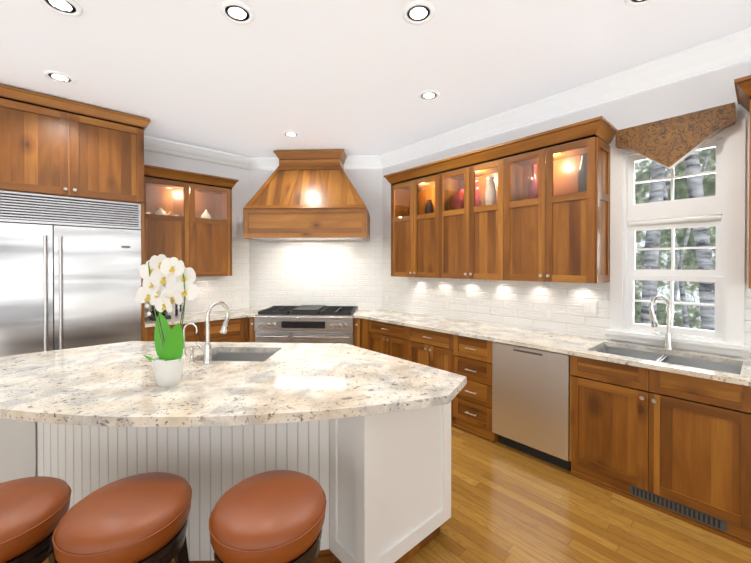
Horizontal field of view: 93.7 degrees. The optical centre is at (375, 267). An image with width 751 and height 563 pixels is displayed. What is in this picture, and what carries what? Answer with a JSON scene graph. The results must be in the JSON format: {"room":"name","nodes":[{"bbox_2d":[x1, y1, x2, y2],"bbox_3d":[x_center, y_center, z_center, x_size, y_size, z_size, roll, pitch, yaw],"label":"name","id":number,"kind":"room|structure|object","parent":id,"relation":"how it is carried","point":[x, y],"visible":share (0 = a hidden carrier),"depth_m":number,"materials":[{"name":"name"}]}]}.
{"room":"kitchen","nodes":[
{"label":"kitchen","id":0,"kind":"room"},
{"bbox_2d":[144,151,249,341],"bbox_3d":[-3.903,-0.009,3.204,5.557,3.030,0.120,0,1,-42],"label":"wall","id":1,"kind":"structure","parent":0,"point":[224,289],"depth_m":4.82,"materials":[{"name":"white paint"}]},
{"bbox_2d":[144,165,238,276],"bbox_3d":[-2.279,-0.506,4.304,1.056,1.230,0.408,0,1,-42],"label":"upper cabinet","id":2,"kind":"object","parent":1,"relation":"attached to","point":[188,235],"visible":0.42,"depth_m":4.24,"materials":[{"name":"brown wood"}]},
{"bbox_2d":[146,204,210,218],"bbox_3d":[-2.378,-0.665,4.253,0.754,0.169,0.140,0,1,-42],"label":"tea set","id":3,"kind":"object","parent":2,"relation":"in","point":[204,215],"depth_m":4.15,"materials":[{"name":"beige ceramic"}]},
{"bbox_2d":[249,168,382,311],"bbox_3d":[-0.847,-0.021,5.031,2.001,3.030,0.120,0,0,3],"label":"wall","id":4,"kind":"structure","parent":0,"point":[326,273],"depth_m":4.96,"materials":[{"name":"white tile"}]},
{"bbox_2d":[243,150,369,240],"bbox_3d":[-0.866,-0.946,4.657,1.550,1.152,0.607,0,0,3],"label":"range hood","id":5,"kind":"object","parent":4,"relation":"attached to","point":[306,195],"visible":0.96,"depth_m":4.41,"materials":[{"name":"brown wood"}]},
{"bbox_2d":[144,27,750,169],"bbox_3d":[-1.026,-1.435,1.006,6.901,0.145,6.983,0,1,-42],"label":"crown molding","id":6,"kind":"structure","parent":4,"relation":"attached to","point":[723,51],"depth_m":3.20,"materials":[{"name":"white paint"}]},
{"bbox_2d":[0,0,750,156],"bbox_3d":[-0.790,-1.537,0.892,7.100,0.060,7.900,0,1,-42],"label":"ceiling","id":7,"kind":"structure","parent":0,"point":[352,77],"depth_m":2.56,"materials":[{"name":"white paint"}]},
{"bbox_2d":[43,70,75,83],"bbox_3d":[-2.518,-1.515,2.809,0.195,0.010,0.195,0,0,3],"label":"recessed light","id":8,"kind":"object","parent":7,"relation":"in","point":[56,76],"depth_m":2.80,"materials":[{"name":"white"}]},
{"bbox_2d":[39,0,82,16],"bbox_3d":[-1.808,-1.510,2.022,0.195,0.010,0.195,0,0,3],"label":"recessed light","id":9,"kind":"object","parent":7,"relation":"in","point":[70,8],"depth_m":2.04,"materials":[{"name":"white"}]},
{"bbox_2d":[219,0,254,24],"bbox_3d":[-0.820,-1.510,2.091,0.195,0.010,0.195,0,0,3],"label":"recessed light","id":10,"kind":"object","parent":7,"relation":"in","point":[237,12],"depth_m":2.08,"materials":[{"name":"white"}]},
{"bbox_2d":[282,131,299,137],"bbox_3d":[-0.968,-1.524,4.031,0.195,0.010,0.195,0,0,3],"label":"recessed light","id":11,"kind":"object","parent":7,"relation":"in","point":[292,134],"depth_m":4.03,"materials":[{"name":"white"}]},
{"bbox_2d":[402,0,434,24],"bbox_3d":[0.256,-1.510,2.092,0.195,0.010,0.195,0,0,3],"label":"recessed light","id":12,"kind":"object","parent":7,"relation":"in","point":[418,12],"depth_m":2.08,"materials":[{"name":"white"}]},
{"bbox_2d":[418,90,439,100],"bbox_3d":[0.471,-1.517,3.107,0.195,0.010,0.195,0,0,3],"label":"recessed light","id":13,"kind":"object","parent":7,"relation":"in","point":[426,95],"depth_m":3.10,"materials":[{"name":"white"}]},
{"bbox_2d":[624,0,652,5],"bbox_3d":[1.487,-1.509,1.936,0.195,0.010,0.195,0,0,3],"label":"recessed light","id":14,"kind":"object","parent":7,"relation":"in","point":[628,2],"depth_m":2.00,"materials":[{"name":"white"}]},
{"bbox_2d":[42,426,750,562],"bbox_3d":[-0.790,1.553,0.914,7.100,0.060,7.900,0,1,-42],"label":"floor","id":15,"kind":"structure","parent":0,"point":[509,504],"depth_m":2.08,"materials":[{"name":"brown wood"}]},
{"bbox_2d":[0,476,71,562],"bbox_3d":[-1.326,1.170,1.230,0.438,0.700,0.438,0,1,-42],"label":"stool","id":16,"kind":"object","parent":15,"relation":"on","point":[33,510],"visible":0.9,"depth_m":1.22,"materials":[{"name":"orange leather"}]},
{"bbox_2d":[0,190,140,356],"bbox_3d":[-2.992,0.429,3.461,1.074,2.152,0.712,0,1,-42],"label":"fridge","id":17,"kind":"object","parent":15,"relation":"on","point":[70,276],"visible":0.79,"depth_m":3.22,"materials":[{"name":"grey metal"}]},
{"bbox_2d":[0,84,150,340],"bbox_3d":[-3.001,-0.003,3.456,1.249,3.016,0.706,0,1,-42],"label":"wall cabinet","id":18,"kind":"object","parent":15,"relation":"on","point":[51,150],"visible":0.94,"depth_m":3.22,"materials":[{"name":"brown wood"}]},
{"bbox_2d":[52,472,191,562],"bbox_3d":[-0.881,1.170,1.258,0.475,0.700,0.475,0,1,-42],"label":"stool","id":19,"kind":"object","parent":15,"relation":"on","point":[141,518],"visible":1,"depth_m":1.18,"materials":[{"name":"orange leather"}]},
{"bbox_2d":[145,322,200,341],"bbox_3d":[-2.407,1.058,4.059,0.526,0.884,0.616,0,1,-42],"label":"base cabinet","id":20,"kind":"object","parent":15,"relation":"on","point":[190,335],"depth_m":3.93,"materials":[{"name":"brown wood"}]},
{"bbox_2d":[201,317,244,341],"bbox_3d":[-2.018,1.056,4.410,0.634,0.884,0.616,0,1,-42],"label":"base cabinet","id":21,"kind":"object","parent":15,"relation":"on","point":[240,329],"depth_m":4.22,"materials":[{"name":"brown wood"}]},
{"bbox_2d":[145,308,265,326],"bbox_3d":[-1.984,0.598,4.388,1.599,0.030,0.691,0,1,-42],"label":"countertop","id":22,"kind":"structure","parent":21,"relation":"on","point":[214,315],"depth_m":4.25,"materials":[{"name":"stone"}]},
{"bbox_2d":[148,285,170,320],"bbox_3d":[-2.470,0.397,4.024,0.200,0.375,0.306,0,1,-42],"label":"coffee maker","id":23,"kind":"object","parent":22,"relation":"on","point":[164,313],"visible":0.31,"depth_m":3.98,"materials":[{"name":"black metal"}]},
{"bbox_2d":[175,303,182,317],"bbox_3d":[-2.303,0.462,4.138,0.086,0.243,0.127,0,1,-42],"label":"thermos","id":24,"kind":"object","parent":22,"relation":"on","point":[178,310],"visible":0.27,"depth_m":4.12,"materials":[{"name":"silver metal"}]},
{"bbox_2d":[0,405,450,562],"bbox_3d":[-1.085,1.076,2.119,2.080,0.875,2.212,0,1,-42],"label":"kitchen island","id":25,"kind":"object","parent":15,"relation":"on","point":[388,496],"depth_m":1.73,"materials":[{"name":"wood"}]},
{"bbox_2d":[0,333,311,456],"bbox_3d":[-1.510,0.620,2.001,1.565,0.040,1.873,0,1,-42],"label":"island countertop","id":26,"kind":"structure","parent":25,"relation":"on","point":[106,394],"depth_m":1.76,"materials":[{"name":"beige stone"}]},
{"bbox_2d":[196,345,291,368],"bbox_3d":[-0.949,0.727,2.443,0.645,0.205,0.645,0,1,-42],"label":"sink","id":27,"kind":"object","parent":26,"relation":"in","point":[246,354],"depth_m":2.63,"materials":[{"name":"grey metal"}]},
{"bbox_2d":[188,342,466,484],"bbox_3d":[-0.530,0.619,2.131,1.277,0.040,1.872,0,1,-42],"label":"island countertop","id":28,"kind":"structure","parent":25,"relation":"on","point":[355,394],"depth_m":1.72,"materials":[{"name":"beige stone"}]},
{"bbox_2d":[136,254,197,386],"bbox_3d":[-1.075,0.266,1.813,0.248,0.668,0.207,0,1,-42],"label":"orchid","id":29,"kind":"object","parent":28,"relation":"on","point":[175,276],"visible":1,"depth_m":1.78,"materials":[{"name":"white plant"}]},
{"bbox_2d":[183,323,197,356],"bbox_3d":[-1.256,0.484,2.377,0.086,0.226,0.086,0,1,-42],"label":"faucet","id":30,"kind":"object","parent":28,"relation":"on","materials":[{"name":"silver metal"}]},
{"bbox_2d":[188,301,235,364],"bbox_3d":[-1.050,0.407,2.260,0.242,0.381,0.130,0,1,-42],"label":"faucet","id":31,"kind":"object","parent":28,"relation":"on","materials":[{"name":"silver metal"}]},
{"bbox_2d":[245,317,255,341],"bbox_3d":[-1.693,1.054,4.665,0.307,0.884,0.672,0,1,-42],"label":"base cabinet","id":32,"kind":"object","parent":15,"relation":"on","point":[249,321],"depth_m":4.39,"materials":[{"name":"brown wood"}]},
{"bbox_2d":[209,470,326,562],"bbox_3d":[-0.380,1.170,1.274,0.464,0.700,0.464,0,1,-42],"label":"stool","id":33,"kind":"object","parent":15,"relation":"on","point":[275,516],"visible":1,"depth_m":1.17,"materials":[{"name":"orange leather"}]},
{"bbox_2d":[254,305,357,345],"bbox_3d":[-0.869,1.009,4.620,1.216,0.975,0.705,0,0,3],"label":"range","id":34,"kind":"object","parent":15,"relation":"on","point":[306,324],"visible":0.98,"depth_m":4.32,"materials":[{"name":"silver metal"}]},
{"bbox_2d":[354,318,369,349],"bbox_3d":[0.065,1.056,4.459,0.674,0.884,0.281,0,1,-42],"label":"base cabinet","id":35,"kind":"object","parent":15,"relation":"on","point":[361,326],"depth_m":4.29,"materials":[{"name":"brown wood"}]},
{"bbox_2d":[370,320,401,358],"bbox_3d":[0.372,1.058,4.161,0.616,0.884,0.687,0,1,-42],"label":"base cabinet","id":36,"kind":"object","parent":15,"relation":"on","point":[385,338],"depth_m":3.98,"materials":[{"name":"brown wood"}]},
{"bbox_2d":[353,295,750,411],"bbox_3d":[1.303,0.516,3.067,0.692,0.639,4.847,0,1,-42],"label":"countertop","id":37,"kind":"structure","parent":36,"relation":"on","point":[727,369],"depth_m":2.65,"materials":[{"name":"stone"}]},
{"bbox_2d":[649,295,672,349],"bbox_3d":[2.076,0.398,2.557,0.214,0.396,0.121,0,1,-42],"label":"faucet","id":38,"kind":"object","parent":37,"relation":"on","point":[668,337],"depth_m":2.56,"materials":[{"name":"silver metal"}]},
{"bbox_2d":[586,345,742,411],"bbox_3d":[1.940,0.734,2.399,0.436,0.213,0.786,0,1,-42],"label":"sink","id":39,"kind":"object","parent":37,"relation":"in","point":[734,367],"depth_m":2.48,"materials":[{"name":"silver metal"}]},
{"bbox_2d":[402,325,445,370],"bbox_3d":[0.743,1.061,3.750,0.616,0.884,0.646,0,1,-42],"label":"base cabinet","id":40,"kind":"object","parent":15,"relation":"on","point":[421,346],"depth_m":3.56,"materials":[{"name":"brown wood"}]},
{"bbox_2d":[446,333,498,442],"bbox_3d":[1.074,1.063,3.382,0.616,0.884,0.456,0,1,-42],"label":"base cabinet","id":41,"kind":"object","parent":15,"relation":"on","point":[471,408],"depth_m":3.15,"materials":[{"name":"brown wood"}]},
{"bbox_2d":[492,342,570,470],"bbox_3d":[1.427,1.071,2.982,0.623,0.874,0.602,0,1,-42],"label":"dishwasher","id":42,"kind":"object","parent":15,"relation":"on","point":[530,401],"visible":0.75,"depth_m":2.75,"materials":[{"name":"grey metal"}]},
{"bbox_2d":[738,384,750,548],"bbox_3d":[2.402,1.074,1.909,0.616,0.884,0.563,0,1,-42],"label":"base cabinet","id":43,"kind":"object","parent":15,"relation":"on","point":[744,392],"depth_m":1.90,"materials":[{"name":"brown wood"}]},
{"bbox_2d":[383,58,750,358],"bbox_3d":[2.018,-0.006,2.882,0.120,3.030,5.600,0,1,-42],"label":"wall","id":44,"kind":"structure","parent":0,"point":[521,304],"depth_m":3.21,"materials":[{"name":"white paint"}]},
{"bbox_2d":[388,164,431,277],"bbox_3d":[0.580,-0.505,4.120,0.346,1.230,0.790,0,1,-42],"label":"upper cabinet","id":45,"kind":"object","parent":44,"relation":"attached to","point":[411,235],"depth_m":4.08,"materials":[{"name":"brown wood"}]},
{"bbox_2d":[425,200,432,213],"bbox_3d":[0.621,-0.678,4.054,0.106,0.198,0.108,0,1,-42],"label":"decorative vase","id":46,"kind":"object","parent":45,"relation":"in","point":[428,203],"depth_m":4.02,"materials":[{"name":"brown ceramic"}]},
{"bbox_2d":[432,145,495,279],"bbox_3d":[1.052,-0.501,3.596,0.346,1.230,0.846,0,1,-42],"label":"upper cabinet","id":47,"kind":"object","parent":44,"relation":"attached to","point":[464,239],"depth_m":3.54,"materials":[{"name":"brown wood"}]},
{"bbox_2d":[450,189,463,209],"bbox_3d":[0.910,-0.707,3.763,0.217,0.259,0.220,0,1,-42],"label":"decorative vase","id":48,"kind":"object","parent":47,"relation":"in","point":[459,195],"depth_m":3.69,"materials":[{"name":"red glass"}]},
{"bbox_2d":[475,180,479,206],"bbox_3d":[1.038,-0.739,3.636,0.084,0.325,0.085,0,1,-42],"label":"decorative vase","id":49,"kind":"object","parent":47,"relation":"in","point":[476,181],"depth_m":3.60,"materials":[{"name":"red glass"}]},
{"bbox_2d":[485,177,495,204],"bbox_3d":[1.144,-0.735,3.503,0.103,0.318,0.104,0,1,-42],"label":"decorative vase","id":50,"kind":"object","parent":47,"relation":"in","point":[492,192],"depth_m":3.47,"materials":[{"name":"white ceramic"}]},
{"bbox_2d":[496,116,611,282],"bbox_3d":[1.528,-0.498,3.068,0.346,1.230,0.802,0,1,-42],"label":"upper cabinet","id":51,"kind":"object","parent":44,"relation":"attached to","point":[557,229],"depth_m":2.90,"materials":[{"name":"brown wood"}]},
{"bbox_2d":[528,164,537,198],"bbox_3d":[1.432,-0.753,3.183,0.093,0.359,0.094,0,1,-42],"label":"decorative vase","id":52,"kind":"object","parent":51,"relation":"in","point":[532,183],"depth_m":3.16,"materials":[{"name":"red glass"}]},
{"bbox_2d":[577,153,586,191],"bbox_3d":[1.714,-0.746,2.871,0.114,0.352,0.116,0,1,-42],"label":"decorative vase","id":53,"kind":"object","parent":51,"relation":"in","point":[581,169],"depth_m":2.84,"materials":[{"name":"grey ceramic"}]},
{"bbox_2d":[582,301,596,315],"bbox_3d":[1.824,0.348,3.000,0.008,0.114,0.115,0,1,-42],"label":"light switch","id":54,"kind":"object","parent":44,"relation":"attached to","point":[589,308],"visible":1,"depth_m":3.00,"materials":[{"name":"white plastic"}]},
{"bbox_2d":[605,118,749,356],"bbox_3d":[2.209,-0.197,2.628,0.175,1.565,0.810,0,1,-42],"label":"window","id":55,"kind":"structure","parent":44,"relation":"in","point":[722,209],"depth_m":2.56,"materials":[{"name":"white wood"}]},
{"bbox_2d":[615,102,735,168],"bbox_3d":[2.138,-0.896,2.553,0.075,0.355,0.660,0,1,-42],"label":"window valance","id":56,"kind":"object","parent":55,"relation":"attached to","point":[671,142],"visible":0.96,"depth_m":2.50,"materials":[{"name":"fabric"}]},
{"bbox_2d":[734,75,750,288],"bbox_3d":[2.546,-0.489,1.893,0.408,1.230,0.854,0,1,-42],"label":"upper cabinet","id":57,"kind":"object","parent":44,"relation":"attached to","point":[743,88],"visible":1,"depth_m":2.07,"materials":[{"name":"brown wood"}]},
{"label":"outside","id":58,"kind":"structure","parent":0,"visible":0},
{"bbox_2d":[634,147,715,328],"bbox_3d":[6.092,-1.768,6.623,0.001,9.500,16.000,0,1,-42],"label":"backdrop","id":59,"kind":"structure","parent":58,"point":[644,174],"depth_m":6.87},
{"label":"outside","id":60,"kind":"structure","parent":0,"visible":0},
{"bbox_2d":[640,161,664,323],"bbox_3d":[4.024,-2.006,4.965,0.564,9.005,0.204,0,0,29],"label":"trunk","id":61,"kind":"object","parent":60,"point":[647,288],"depth_m":4.96,"materials":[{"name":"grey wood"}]},
{"bbox_2d":[663,168,670,200],"bbox_3d":[5.124,-2.013,5.967,0.182,9.007,1.188,0,1,-42],"label":"trunk","id":62,"kind":"object","parent":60,"point":[667,182],"depth_m":6.05,"materials":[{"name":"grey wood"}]},
{"bbox_2d":[663,181,689,327],"bbox_3d":[4.229,-2.009,5.469,0.162,9.006,1.331,0,1,-42],"label":"trunk","id":63,"kind":"object","parent":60,"point":[681,286],"depth_m":5.13,"materials":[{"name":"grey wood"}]},
{"bbox_2d":[673,148,710,319],"bbox_3d":[4.263,-2.001,4.240,0.137,9.004,1.470,0,1,-42],"label":"trunk","id":64,"kind":"object","parent":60,"point":[684,245],"depth_m":4.52,"materials":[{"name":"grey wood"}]},
{"bbox_2d":[685,151,714,330],"bbox_3d":[3.717,-2.001,4.274,0.179,9.009,0.929,0,0,-31],"label":"trunk","id":65,"kind":"object","parent":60,"point":[691,163],"depth_m":4.06,"materials":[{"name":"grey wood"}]}
]}

